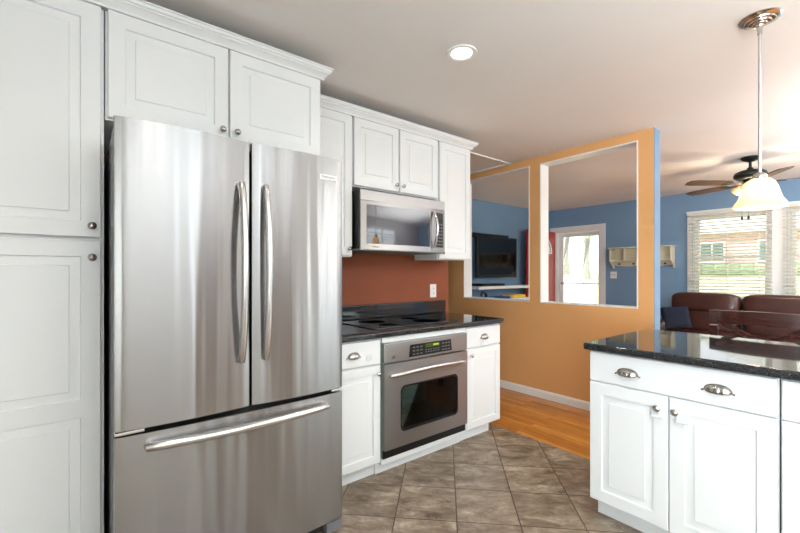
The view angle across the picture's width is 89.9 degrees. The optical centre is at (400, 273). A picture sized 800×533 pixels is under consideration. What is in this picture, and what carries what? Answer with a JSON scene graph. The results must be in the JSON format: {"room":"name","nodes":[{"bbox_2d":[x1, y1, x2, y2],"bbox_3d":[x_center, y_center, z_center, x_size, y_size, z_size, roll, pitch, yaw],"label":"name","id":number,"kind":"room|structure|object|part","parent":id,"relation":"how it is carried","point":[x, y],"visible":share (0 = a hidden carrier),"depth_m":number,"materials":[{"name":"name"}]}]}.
{"room":"kitchen","nodes":[
{"label":"kitchen","id":0,"kind":"room"},
{"bbox_2d":[104,155,447,320],"bbox_3d":[-1.218,0.036,2.440,4.160,2.436,0.110,0,0,-39],"label":"wall","id":1,"kind":"structure","parent":0,"point":[367,278],"depth_m":3.28,"materials":[{"name":"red paint"}]},
{"bbox_2d":[104,9,319,155],"bbox_3d":[-0.992,-0.838,2.126,0.955,0.440,0.647,0,0,-39],"label":"upper cabinet","id":2,"kind":"object","parent":1,"relation":"attached to","point":[153,73],"visible":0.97,"depth_m":1.82,"materials":[{"name":"white paint"}]},
{"bbox_3d":[-0.999,-0.843,1.753,0.459,0.430,0.020,0,0,-39],"label":"door","id":3,"kind":"part","parent":2,"relation":"part of","materials":[{"name":"white paint"}]},
{"bbox_3d":[-0.827,-0.670,1.861,0.029,0.029,0.028,0,0,-39],"label":"knob","id":4,"kind":"part","parent":2,"relation":"part of","materials":[{"name":"silver metal"}]},
{"bbox_3d":[-0.776,-0.670,1.902,0.029,0.029,0.028,0,0,-39],"label":"knob","id":5,"kind":"part","parent":2,"relation":"part of","materials":[{"name":"silver metal"}]},
{"bbox_3d":[-0.630,-0.843,2.049,0.472,0.430,0.020,0,0,-39],"label":"door","id":6,"kind":"part","parent":2,"relation":"part of","materials":[{"name":"white paint"}]},
{"bbox_2d":[83,0,478,150],"bbox_3d":[-0.597,-1.087,2.437,3.224,0.058,0.675,0,0,-39],"label":"crown molding","id":7,"kind":"structure","parent":2,"relation":"on","point":[143,10],"depth_m":1.96,"materials":[{"name":"white paint"}]},
{"bbox_2d":[320,107,351,256],"bbox_3d":[-0.562,-0.585,2.681,0.393,0.947,0.329,0,0,-39],"label":"upper cabinet","id":8,"kind":"object","parent":1,"relation":"attached to","point":[335,127],"visible":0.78,"depth_m":2.66,"materials":[{"name":"white paint"}]},
{"bbox_2d":[342,300,445,320],"bbox_3d":[-0.205,0.299,3.168,1.561,0.112,0.022,0,0,-39],"label":"backsplash","id":9,"kind":"structure","parent":1,"relation":"attached to","point":[368,311],"depth_m":3.26,"materials":[{"name":"stone"}]},
{"bbox_2d":[352,117,437,199],"bbox_3d":[-0.097,-0.824,3.055,0.795,0.469,0.329,0,0,-39],"label":"upper cabinet","id":10,"kind":"object","parent":1,"relation":"attached to","point":[386,159],"visible":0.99,"depth_m":2.91,"materials":[{"name":"white paint"}]},
{"bbox_3d":[-0.172,-0.828,2.831,0.385,0.461,0.020,0,0,-39],"label":"door","id":11,"kind":"part","parent":10,"relation":"part of","materials":[{"name":"white paint"}]},
{"bbox_2d":[352,189,444,254],"bbox_3d":[-0.055,-0.357,3.011,0.784,0.407,0.432,0,0,-39],"label":"microwave","id":12,"kind":"object","parent":10,"relation":"attached to","point":[382,222],"visible":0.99,"depth_m":2.83,"materials":[{"name":"silver metal"}]},
{"bbox_3d":[-0.017,-0.324,2.841,0.626,0.327,0.026,0,0,-38],"label":"door","id":13,"kind":"part","parent":12,"relation":"part of","materials":[{"name":"silver metal"}]},
{"bbox_3d":[0.263,-0.334,3.027,0.021,0.282,0.059,0,0,-39],"label":"handle","id":14,"kind":"part","parent":12,"relation":"part of","materials":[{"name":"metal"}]},
{"bbox_3d":[0.284,-0.324,3.092,0.154,0.327,0.013,0,0,-44],"label":"control panel","id":15,"kind":"part","parent":12,"relation":"part of","materials":[{"name":"silver metal"}]},
{"bbox_3d":[0.137,-0.828,3.079,0.385,0.461,0.020,0,0,-39],"label":"door","id":16,"kind":"part","parent":10,"relation":"part of","materials":[{"name":"white paint"}]},
{"bbox_2d":[430,284,435,296],"bbox_3d":[0.288,0.156,3.575,0.074,0.118,0.009,0,0,-39],"label":"wall outlet","id":17,"kind":"object","parent":1,"relation":"attached to","point":[432,286],"visible":1,"depth_m":3.57,"materials":[{"name":"white plastic"}]},
{"bbox_2d":[414,141,469,260],"bbox_3d":[0.367,-0.585,3.428,0.382,0.947,0.329,0,0,-39],"label":"upper cabinet","id":18,"kind":"object","parent":1,"relation":"attached to","point":[453,161],"visible":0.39,"depth_m":3.32,"materials":[{"name":"white paint"}]},
{"bbox_3d":[0.447,-0.589,3.329,0.366,0.939,0.020,0,0,-39],"label":"door","id":19,"kind":"part","parent":18,"relation":"part of","materials":[{"name":"white paint"}]},
{"bbox_2d":[104,387,643,532],"bbox_3d":[1.751,1.314,2.210,8.800,0.120,7.550,0,0,-39],"label":"floor","id":20,"kind":"structure","parent":0,"point":[497,479],"depth_m":2.37,"materials":[{"name":"brown tile"}]},
{"bbox_2d":[0,0,103,532],"bbox_3d":[-1.612,0.099,1.628,0.628,2.311,0.647,0,0,-39],"label":"pantry cabinet","id":21,"kind":"object","parent":20,"relation":"on","point":[52,51],"visible":1,"depth_m":1.50,"materials":[{"name":"white paint"}]},
{"bbox_3d":[-1.431,0.508,1.405,0.606,1.272,0.020,0,0,-39],"label":"door","id":22,"kind":"part","parent":21,"relation":"part of","materials":[{"name":"white paint"}]},
{"bbox_3d":[-1.431,-0.599,1.405,0.606,0.916,0.020,0,0,-39],"label":"door","id":23,"kind":"part","parent":21,"relation":"part of","materials":[{"name":"white paint"}]},
{"bbox_3d":[-1.203,-0.062,1.560,0.029,0.029,0.028,0,0,-39],"label":"knob","id":24,"kind":"part","parent":21,"relation":"part of","materials":[{"name":"silver metal"}]},
{"bbox_3d":[-1.203,-0.185,1.560,0.029,0.029,0.028,0,0,-39],"label":"knob","id":25,"kind":"part","parent":21,"relation":"part of","materials":[{"name":"silver metal"}]},
{"bbox_2d":[104,115,341,532],"bbox_3d":[-0.877,0.357,1.954,0.898,1.794,0.943,0,0,-39],"label":"refrigerator","id":26,"kind":"object","parent":20,"relation":"on","point":[223,255],"visible":1,"depth_m":1.58,"materials":[{"name":"metal"}]},
{"bbox_3d":[-0.811,0.003,1.520,0.458,1.086,0.058,0,0,-39],"label":"door","id":27,"kind":"part","parent":26,"relation":"part of","materials":[{"name":"silver metal"}]},
{"bbox_3d":[-0.639,0.868,1.658,0.898,0.601,0.058,0,0,-39],"label":"freezer drawer","id":28,"kind":"part","parent":26,"relation":"part of","materials":[{"name":"silver metal"}]},
{"bbox_3d":[-0.605,0.612,1.616,0.727,0.031,0.070,0,0,-39],"label":"handle","id":29,"kind":"part","parent":26,"relation":"part of","materials":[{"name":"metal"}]},
{"bbox_3d":[-0.630,-0.004,1.599,0.028,0.734,0.079,0,0,-39],"label":"handle","id":30,"kind":"part","parent":26,"relation":"part of","materials":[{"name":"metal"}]},
{"bbox_3d":[-0.553,-0.004,1.660,0.028,0.734,0.079,0,0,-39],"label":"handle","id":31,"kind":"part","parent":26,"relation":"part of","materials":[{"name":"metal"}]},
{"bbox_3d":[-0.459,0.003,1.804,0.434,1.086,0.058,0,0,-39],"label":"door","id":32,"kind":"part","parent":26,"relation":"part of","materials":[{"name":"silver metal"}]},
{"bbox_2d":[341,338,380,485],"bbox_3d":[-0.461,0.825,2.553,0.392,0.859,0.647,0,0,-39],"label":"base cabinet","id":33,"kind":"object","parent":20,"relation":"on","point":[360,387],"visible":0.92,"depth_m":2.36,"materials":[{"name":"white paint"}]},
{"bbox_3d":[-0.268,0.478,2.314,0.104,0.040,0.027,0,0,-39],"label":"cup pull","id":34,"kind":"part","parent":33,"relation":"part of","materials":[{"name":"silver metal"}]},
{"bbox_3d":[-0.281,0.477,2.330,0.384,0.145,0.020,0,0,-39],"label":"drawer","id":35,"kind":"part","parent":33,"relation":"part of","materials":[{"name":"white paint"}]},
{"bbox_2d":[374,328,464,473],"bbox_3d":[-0.017,0.825,2.928,0.766,0.859,0.620,0,0,-39],"label":"base cabinet","id":36,"kind":"object","parent":20,"relation":"on","point":[407,456],"visible":0.23,"depth_m":2.67,"materials":[{"name":"white paint"}]},
{"bbox_2d":[342,312,503,342],"bbox_3d":[-0.001,0.374,2.926,1.575,0.036,0.654,0,0,-39],"label":"countertop","id":37,"kind":"structure","parent":36,"relation":"on","point":[350,333],"depth_m":2.68,"materials":[{"name":"stone"}]},
{"bbox_2d":[342,315,457,329],"bbox_3d":[-0.013,0.352,2.928,0.750,0.007,0.460,0,0,-39],"label":"cooktop","id":38,"kind":"object","parent":37,"relation":"in","point":[404,321],"visible":0.98,"depth_m":2.87,"materials":[{"name":"black glass"}]},
{"bbox_2d":[380,332,466,459],"bbox_3d":[0.046,0.786,2.851,0.746,0.714,0.584,0,0,-39],"label":"wall oven","id":39,"kind":"object","parent":36,"relation":"in","point":[423,381],"visible":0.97,"depth_m":2.64,"materials":[{"name":"silver metal"}]},
{"bbox_3d":[0.182,0.492,2.680,0.746,0.122,0.023,0,0,-39],"label":"control panel","id":40,"kind":"part","parent":39,"relation":"part of","materials":[{"name":"silver metal"}]},
{"bbox_3d":[0.204,0.498,2.681,0.390,0.078,0.003,0,0,-39],"label":"display panel","id":41,"kind":"part","parent":39,"relation":"part of","materials":[{"name":"black plastic"}]},
{"bbox_2d":[460,323,499,440],"bbox_3d":[0.449,0.825,3.285,0.402,0.859,0.647,0,0,-39],"label":"base cabinet","id":42,"kind":"object","parent":20,"relation":"on","point":[483,362],"visible":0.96,"depth_m":3.05,"materials":[{"name":"white paint"}]},
{"bbox_3d":[0.628,0.477,3.061,0.390,0.145,0.020,0,0,-39],"label":"drawer","id":43,"kind":"part","parent":42,"relation":"part of","materials":[{"name":"white paint"}]},
{"bbox_3d":[0.628,0.857,3.061,0.390,0.594,0.020,0,0,-39],"label":"door","id":44,"kind":"part","parent":42,"relation":"part of","materials":[{"name":"white paint"}]},
{"bbox_3d":[0.641,0.478,3.045,0.104,0.040,0.027,0,0,-39],"label":"cup pull","id":45,"kind":"part","parent":42,"relation":"part of","materials":[{"name":"silver metal"}]},
{"bbox_2d":[590,350,780,532],"bbox_3d":[1.422,0.825,1.970,0.632,0.859,0.720,0,0,-39],"label":"base cabinet","id":46,"kind":"object","parent":20,"relation":"on","point":[720,472],"visible":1,"depth_m":1.75,"materials":[{"name":"white paint"}]},
{"bbox_3d":[1.079,0.476,1.918,0.027,0.040,0.117,0,0,-39],"label":"cup pull","id":47,"kind":"part","parent":46,"relation":"part of","materials":[{"name":"silver metal"}]},
{"bbox_3d":[1.092,0.854,1.936,0.020,0.600,0.352,0,0,-39],"label":"door","id":48,"kind":"part","parent":46,"relation":"part of","materials":[{"name":"white paint"}]},
{"bbox_3d":[1.159,0.613,1.815,0.028,0.030,0.030,0,0,-39],"label":"knob","id":49,"kind":"part","parent":46,"relation":"part of","materials":[{"name":"silver metal"}]},
{"bbox_2d":[650,410,662,418],"bbox_3d":[1.162,0.642,1.821,0.013,0.036,0.052,0,0,-39],"label":"child latch","id":50,"kind":"object","parent":46,"relation":"attached to","point":[652,414],"visible":1,"depth_m":1.82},
{"bbox_3d":[1.203,0.613,1.761,0.028,0.030,0.030,0,0,-39],"label":"knob","id":51,"kind":"part","parent":46,"relation":"part of","materials":[{"name":"silver metal"}]},
{"bbox_2d":[675,416,688,425],"bbox_3d":[1.224,0.642,1.745,0.013,0.036,0.052,0,0,-39],"label":"child latch","id":52,"kind":"object","parent":46,"relation":"attached to","point":[683,421],"visible":1,"depth_m":1.74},
{"bbox_3d":[1.205,0.474,1.795,0.020,0.148,0.712,0,0,-39],"label":"drawer","id":53,"kind":"part","parent":46,"relation":"part of","materials":[{"name":"white paint"}]},
{"bbox_2d":[584,329,799,381],"bbox_3d":[1.925,0.374,1.497,0.830,0.036,2.121,0,0,-39],"label":"countertop","id":54,"kind":"structure","parent":46,"relation":"on","point":[775,359],"depth_m":1.87,"materials":[{"name":"stone"}]},
{"bbox_3d":[1.299,0.476,1.645,0.027,0.040,0.117,0,0,-39],"label":"cup pull","id":55,"kind":"part","parent":46,"relation":"part of","materials":[{"name":"silver metal"}]},
{"bbox_3d":[1.316,0.854,1.657,0.020,0.600,0.356,0,0,-39],"label":"door","id":56,"kind":"part","parent":46,"relation":"part of","materials":[{"name":"white paint"}]},
{"bbox_2d":[660,292,799,343],"bbox_3d":[4.413,0.737,4.653,0.850,0.954,2.580,0,0,-39],"label":"sofa","id":57,"kind":"object","parent":20,"relation":"on","point":[699,304],"visible":0.36,"depth_m":5.07,"materials":[{"name":"brown leather"}]},
{"bbox_3d":[3.693,0.904,5.549,0.850,0.620,0.280,0,0,-39],"label":"arm","id":58,"kind":"part","parent":57,"relation":"part of","materials":[{"name":"brown leather"}]},
{"bbox_2d":[660,306,691,328],"bbox_3d":[3.591,0.579,5.236,0.336,0.305,0.191,0,0,31],"label":"throw pillow","id":59,"kind":"object","parent":57,"relation":"on","point":[673,317],"visible":1,"depth_m":5.19,"materials":[{"name":"blue fabric"}]},
{"bbox_2d":[671,292,742,333],"bbox_3d":[4.110,0.541,5.401,0.320,0.562,0.765,0,0,-39],"label":"cushion","id":60,"kind":"object","parent":57,"relation":"on","point":[699,304],"depth_m":5.29,"materials":[{"name":"brown leather"}]},
{"bbox_2d":[676,329,738,336],"bbox_3d":[3.896,0.864,5.145,0.600,0.220,0.643,0,0,-39],"label":"seat cushion","id":61,"kind":"object","parent":57,"relation":"on","point":[729,333],"depth_m":5.10,"materials":[{"name":"brown leather"}]},
{"bbox_2d":[742,294,799,338],"bbox_3d":[4.595,0.541,4.798,0.320,0.562,0.765,0,0,-39],"label":"cushion","id":62,"kind":"object","parent":57,"relation":"on","point":[787,304],"depth_m":4.78,"materials":[{"name":"brown leather"}]},
{"bbox_2d":[709,310,799,341],"bbox_3d":[2.296,0.740,2.475,0.538,1.028,0.524,0,0,-39],"label":"dining chair","id":63,"kind":"object","parent":20,"relation":"on","point":[726,318],"visible":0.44,"depth_m":2.35,"materials":[{"name":"brown wood"}]},
{"bbox_3d":[1.986,0.789,2.534,0.072,0.930,0.040,0,0,-39],"label":"leg","id":64,"kind":"part","parent":63,"relation":"part of","materials":[{"name":"brown wood"}]},
{"bbox_3d":[2.110,0.267,2.325,0.052,0.082,0.524,0,0,-39],"label":"rail","id":65,"kind":"part","parent":63,"relation":"part of","materials":[{"name":"brown wood"}]},
{"bbox_2d":[781,379,799,532],"bbox_3d":[1.889,0.825,1.390,0.632,0.859,0.760,0,0,-39],"label":"base cabinet","id":66,"kind":"object","parent":20,"relation":"on","point":[790,389],"visible":0.99,"depth_m":1.48,"materials":[{"name":"white paint"}]},
{"bbox_3d":[1.671,0.474,1.216,0.020,0.148,0.752,0,0,-39],"label":"drawer","id":67,"kind":"part","parent":66,"relation":"part of","materials":[{"name":"white paint"}]},
{"bbox_3d":[1.552,0.854,1.363,0.020,0.600,0.373,0,0,-39],"label":"door","id":68,"kind":"part","parent":66,"relation":"part of","materials":[{"name":"white paint"}]},
{"bbox_2d":[82,0,799,210],"bbox_3d":[1.751,-1.257,2.210,8.800,0.150,7.550,0,0,-39],"label":"ceiling","id":69,"kind":"structure","parent":0,"point":[544,77],"depth_m":2.39,"materials":[{"name":"paint"}]},
{"bbox_2d":[446,44,476,61],"bbox_3d":[0.326,-1.178,2.148,0.164,0.008,0.164,0,0,-39],"label":"recessed light","id":70,"kind":"object","parent":69,"relation":"in","point":[463,52],"visible":1,"depth_m":2.14,"materials":[{"name":"white paint"}]},
{"bbox_2d":[470,152,510,174],"bbox_3d":[0.301,-1.176,4.644,0.950,0.012,1.640,0,0,-39],"label":"trim","id":71,"kind":"structure","parent":69,"relation":"attached to","point":[472,153],"depth_m":4.24,"materials":[{"name":"white paint"}]},
{"bbox_2d":[685,155,799,219],"bbox_3d":[3.598,-0.862,4.102,1.200,0.640,1.229,0,0,-39],"label":"ceiling fan","id":72,"kind":"object","parent":69,"relation":"hanging from","point":[744,176],"visible":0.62,"depth_m":4.06,"materials":[{"name":"brown wood"}]},
{"bbox_3d":[3.429,-0.920,4.483,0.136,0.029,0.445,0,0,-18],"label":"blade","id":73,"kind":"part","parent":72,"relation":"part of","materials":[{"name":"brown wood"}]},
{"bbox_3d":[3.136,-0.920,4.082,0.445,0.029,0.136,0,0,0],"label":"blade","id":74,"kind":"part","parent":72,"relation":"part of","materials":[{"name":"brown wood"}]},
{"bbox_3d":[3.542,-0.863,4.211,0.105,0.113,0.110,0,0,-39],"label":"lamp shade","id":75,"kind":"part","parent":72,"relation":"part of","materials":[{"name":"white glass"}]},
{"bbox_3d":[3.426,-0.920,3.679,0.136,0.029,0.445,0,0,18],"label":"blade","id":76,"kind":"part","parent":72,"relation":"part of","materials":[{"name":"brown wood"}]},
{"bbox_2d":[732,7,789,210],"bbox_3d":[1.663,-0.743,1.856,0.200,0.878,0.200,0,0,-39],"label":"pendant lamp","id":77,"kind":"object","parent":69,"relation":"hanging from","point":[762,192],"visible":1,"depth_m":1.84,"materials":[{"name":"white glass"}]},
{"bbox_3d":[1.663,-0.779,1.856,0.012,0.665,0.012,0,0,-39],"label":"rod","id":78,"kind":"part","parent":77,"relation":"part of","materials":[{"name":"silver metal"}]},
{"bbox_3d":[1.663,-0.372,1.856,0.200,0.136,0.200,0,0,-39],"label":"lamp shade","id":79,"kind":"part","parent":77,"relation":"part of","materials":[{"name":"white glass"}]},
{"bbox_2d":[472,199,528,296],"bbox_3d":[-0.567,0.036,5.094,8.500,2.436,0.150,0,0,-39],"label":"wall","id":80,"kind":"structure","parent":0,"point":[487,217],"depth_m":6.85,"materials":[{"name":"blue paint"}]},
{"bbox_2d":[472,232,508,237],"bbox_3d":[1.428,-0.611,6.602,1.020,0.070,0.090,0,0,-39],"label":"soundbar","id":81,"kind":"object","parent":80,"relation":"attached to","point":[474,234],"visible":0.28,"depth_m":6.55,"materials":[{"name":"black plastic"}]},
{"bbox_2d":[475,235,516,277],"bbox_3d":[1.553,-0.261,6.576,0.980,0.660,0.108,0,0,-36],"label":"television","id":82,"kind":"object","parent":80,"relation":"attached to","point":[494,256],"visible":1,"depth_m":6.49,"materials":[{"name":"black plastic"}]},
{"bbox_2d":[472,285,528,289],"bbox_3d":[1.661,0.227,6.616,1.440,0.045,0.270,0,0,-39],"label":"floating shelf","id":83,"kind":"object","parent":80,"relation":"attached to","point":[504,286],"visible":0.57,"depth_m":6.37,"materials":[{"name":"white paint"}]},
{"bbox_2d":[509,297,528,299],"bbox_3d":[1.661,0.436,6.616,1.440,0.045,0.270,0,0,-39],"label":"floating shelf","id":84,"kind":"object","parent":80,"relation":"attached to","point":[524,298],"visible":0.16,"depth_m":6.77,"materials":[{"name":"white paint"}]},
{"bbox_2d":[488,296,509,298],"bbox_3d":[1.576,0.397,6.529,0.400,0.034,0.200,0,0,-39],"label":"book","id":85,"kind":"object","parent":84,"relation":"on","point":[506,297],"visible":0.65,"depth_m":6.54,"materials":[{"name":"blue paper"}]},
{"bbox_2d":[502,294,525,297],"bbox_3d":[1.919,0.386,6.805,0.400,0.056,0.200,0,0,-42],"label":"book","id":86,"kind":"object","parent":84,"relation":"on","point":[510,295],"visible":0.89,"depth_m":6.74,"materials":[{"name":"yellow paper"}]},
{"bbox_2d":[448,127,659,401],"bbox_3d":[1.160,0.036,4.455,0.134,2.436,3.011,0,0,-39],"label":"wall","id":87,"kind":"structure","parent":0,"point":[542,344],"depth_m":3.86,"materials":[{"name":"orange paint"}]},
{"bbox_2d":[463,166,529,301],"bbox_3d":[1.096,-0.406,4.535,0.140,1.403,0.912,0,0,-39],"label":"trim","id":88,"kind":"structure","parent":87,"relation":"attached to","point":[467,265],"depth_m":4.79,"materials":[{"name":"white paint"}]},
{"bbox_2d":[500,380,589,410],"bbox_3d":[1.107,1.214,4.403,0.014,0.080,2.996,0,0,-39],"label":"baseboard","id":89,"kind":"structure","parent":87,"relation":"attached to","point":[581,404],"depth_m":3.96,"materials":[{"name":"white paint"}]},
{"bbox_2d":[540,140,637,308],"bbox_3d":[1.742,-0.406,3.731,0.140,1.403,0.910,0,0,-39],"label":"trim","id":90,"kind":"structure","parent":87,"relation":"attached to","point":[544,166],"depth_m":4.04,"materials":[{"name":"white paint"}]},
{"bbox_2d":[548,178,799,335],"bbox_3d":[5.122,0.036,4.921,0.150,2.436,7.550,0,0,-39],"label":"wall","id":91,"kind":"structure","parent":0,"point":[620,218],"depth_m":6.19,"materials":[{"name":"blue paint"}]},
{"bbox_2d":[526,229,554,300],"bbox_3d":[2.565,0.239,7.246,0.880,2.010,0.115,0,0,-39],"label":"door","id":92,"kind":"structure","parent":91,"relation":"in","point":[551,235],"depth_m":7.42,"materials":[{"name":"red paint"}]},
{"bbox_2d":[555,228,599,303],"bbox_3d":[3.229,0.239,7.274,0.150,2.030,0.850,0,0,-39],"label":"door","id":93,"kind":"structure","parent":91,"relation":"in","point":[559,236],"depth_m":7.53,"materials":[{"name":"white paint"}]},
{"bbox_2d":[550,223,605,303],"bbox_3d":[3.162,0.202,7.223,0.018,2.105,1.025,0,0,-39],"label":"trim","id":94,"kind":"structure","parent":91,"relation":"attached to","point":[602,227],"depth_m":6.87,"materials":[{"name":"white paint"}]},
{"bbox_2d":[610,272,616,277],"bbox_3d":[3.565,0.029,6.721,0.018,0.115,0.105,0,0,-39],"label":"light switch","id":95,"kind":"object","parent":91,"relation":"attached to","point":[612,274],"visible":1,"depth_m":6.72,"materials":[{"name":"white plastic"}]},
{"bbox_2d":[608,245,675,268],"bbox_3d":[3.780,-0.247,6.325,0.180,0.343,0.920,0,0,-39],"label":"shelf","id":96,"kind":"object","parent":91,"relation":"attached to","point":[626,256],"visible":0.79,"depth_m":6.46,"materials":[{"name":"beige paint"}]},
{"bbox_3d":[3.843,-0.154,6.375,0.018,0.082,0.890,0,0,-39],"label":"peg rail","id":97,"kind":"part","parent":96,"relation":"part of","materials":[{"name":"beige paint"}]},
{"bbox_2d":[692,209,770,298],"bbox_3d":[4.592,-0.226,5.579,0.110,1.240,0.860,0,0,-39],"label":"window","id":98,"kind":"structure","parent":91,"relation":"in","point":[758,213],"depth_m":5.63,"materials":[{"name":"white paint"}]},
{"bbox_2d":[687,209,772,297],"bbox_3d":[4.482,-0.247,5.497,0.080,1.248,0.920,0,0,-39],"label":"window blind","id":99,"kind":"object","parent":98,"relation":"attached to","point":[723,212],"visible":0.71,"depth_m":5.47,"materials":[{"name":"white plastic"}]},
{"bbox_3d":[4.592,0.057,5.579,0.030,0.605,0.790,0,0,-39],"label":"sash","id":100,"kind":"part","parent":98,"relation":"part of","materials":[{"name":"white paint"}]},
{"bbox_3d":[4.620,-0.508,5.601,0.030,0.605,0.790,0,0,-39],"label":"sash","id":101,"kind":"part","parent":98,"relation":"part of","materials":[{"name":"white paint"}]},
{"bbox_2d":[686,201,799,294],"bbox_3d":[4.847,-0.243,5.127,0.020,1.315,2.015,0,0,-39],"label":"trim","id":102,"kind":"structure","parent":91,"relation":"attached to","point":[777,215],"depth_m":5.14,"materials":[{"name":"white paint"}]},
{"bbox_2d":[787,207,799,293],"bbox_3d":[5.225,-0.226,4.792,0.110,1.240,0.860,0,0,-39],"label":"window","id":103,"kind":"structure","parent":91,"relation":"in","point":[792,210],"depth_m":5.08,"materials":[{"name":"white paint"}]},
{"bbox_2d":[782,203,799,295],"bbox_3d":[5.115,-0.247,4.710,0.080,1.248,0.920,0,0,-39],"label":"window blind","id":104,"kind":"object","parent":103,"relation":"attached to","point":[796,205],"visible":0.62,"depth_m":5.00,"materials":[{"name":"white plastic"}]},
{"bbox_3d":[5.252,-0.508,4.814,0.030,0.605,0.790,0,0,-39],"label":"sash","id":105,"kind":"part","parent":103,"relation":"part of","materials":[{"name":"white paint"}]},
{"bbox_3d":[5.225,0.057,4.792,0.030,0.605,0.790,0,0,-39],"label":"sash","id":106,"kind":"part","parent":103,"relation":"part of","materials":[{"name":"white paint"}]},
{"label":"outside","id":107,"kind":"structure","parent":0,"visible":0},
{"bbox_2d":[564,274,799,303],"bbox_3d":[23.798,0.899,31.970,62.840,1.550,100.000,0,0,-39],"label":"ground","id":108,"kind":"structure","parent":107,"point":[590,291],"depth_m":19.29,"materials":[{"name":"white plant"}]},
{"bbox_2d":[564,237,570,274],"bbox_3d":[13.901,-5.454,33.787,7.995,11.187,7.986,0,0,-39],"label":"tree","id":109,"kind":"object","parent":108,"relation":"on","point":[566,240],"visible":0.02,"depth_m":33.57,"materials":[{"name":"green plant"}]},
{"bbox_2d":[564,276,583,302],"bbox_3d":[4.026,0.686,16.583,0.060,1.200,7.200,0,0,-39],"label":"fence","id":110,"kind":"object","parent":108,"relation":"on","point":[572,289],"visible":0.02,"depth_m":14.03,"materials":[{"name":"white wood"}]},
{"bbox_2d":[582,235,596,279],"bbox_3d":[12.223,-4.155,26.317,6.653,9.154,6.591,0,0,-39],"label":"tree","id":111,"kind":"object","parent":108,"relation":"on","point":[586,274],"visible":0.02,"depth_m":26.18,"materials":[{"name":"green plant"}]},
{"bbox_2d":[700,212,799,264],"bbox_3d":[24.003,-2.566,25.205,7.800,5.400,10.800,0,0,-39],"label":"house","id":112,"kind":"structure","parent":108,"relation":"on","point":[798,224],"depth_m":24.19,"materials":[{"name":"brick"}]},
{"bbox_2d":[700,264,799,275],"bbox_3d":[20.683,-0.196,22.471,0.700,0.800,10.200,0,0,-39],"label":"hedge","id":113,"kind":"object","parent":108,"relation":"on","point":[729,264],"visible":0.21,"depth_m":23.45,"materials":[{"name":"green plant"}]}
]}

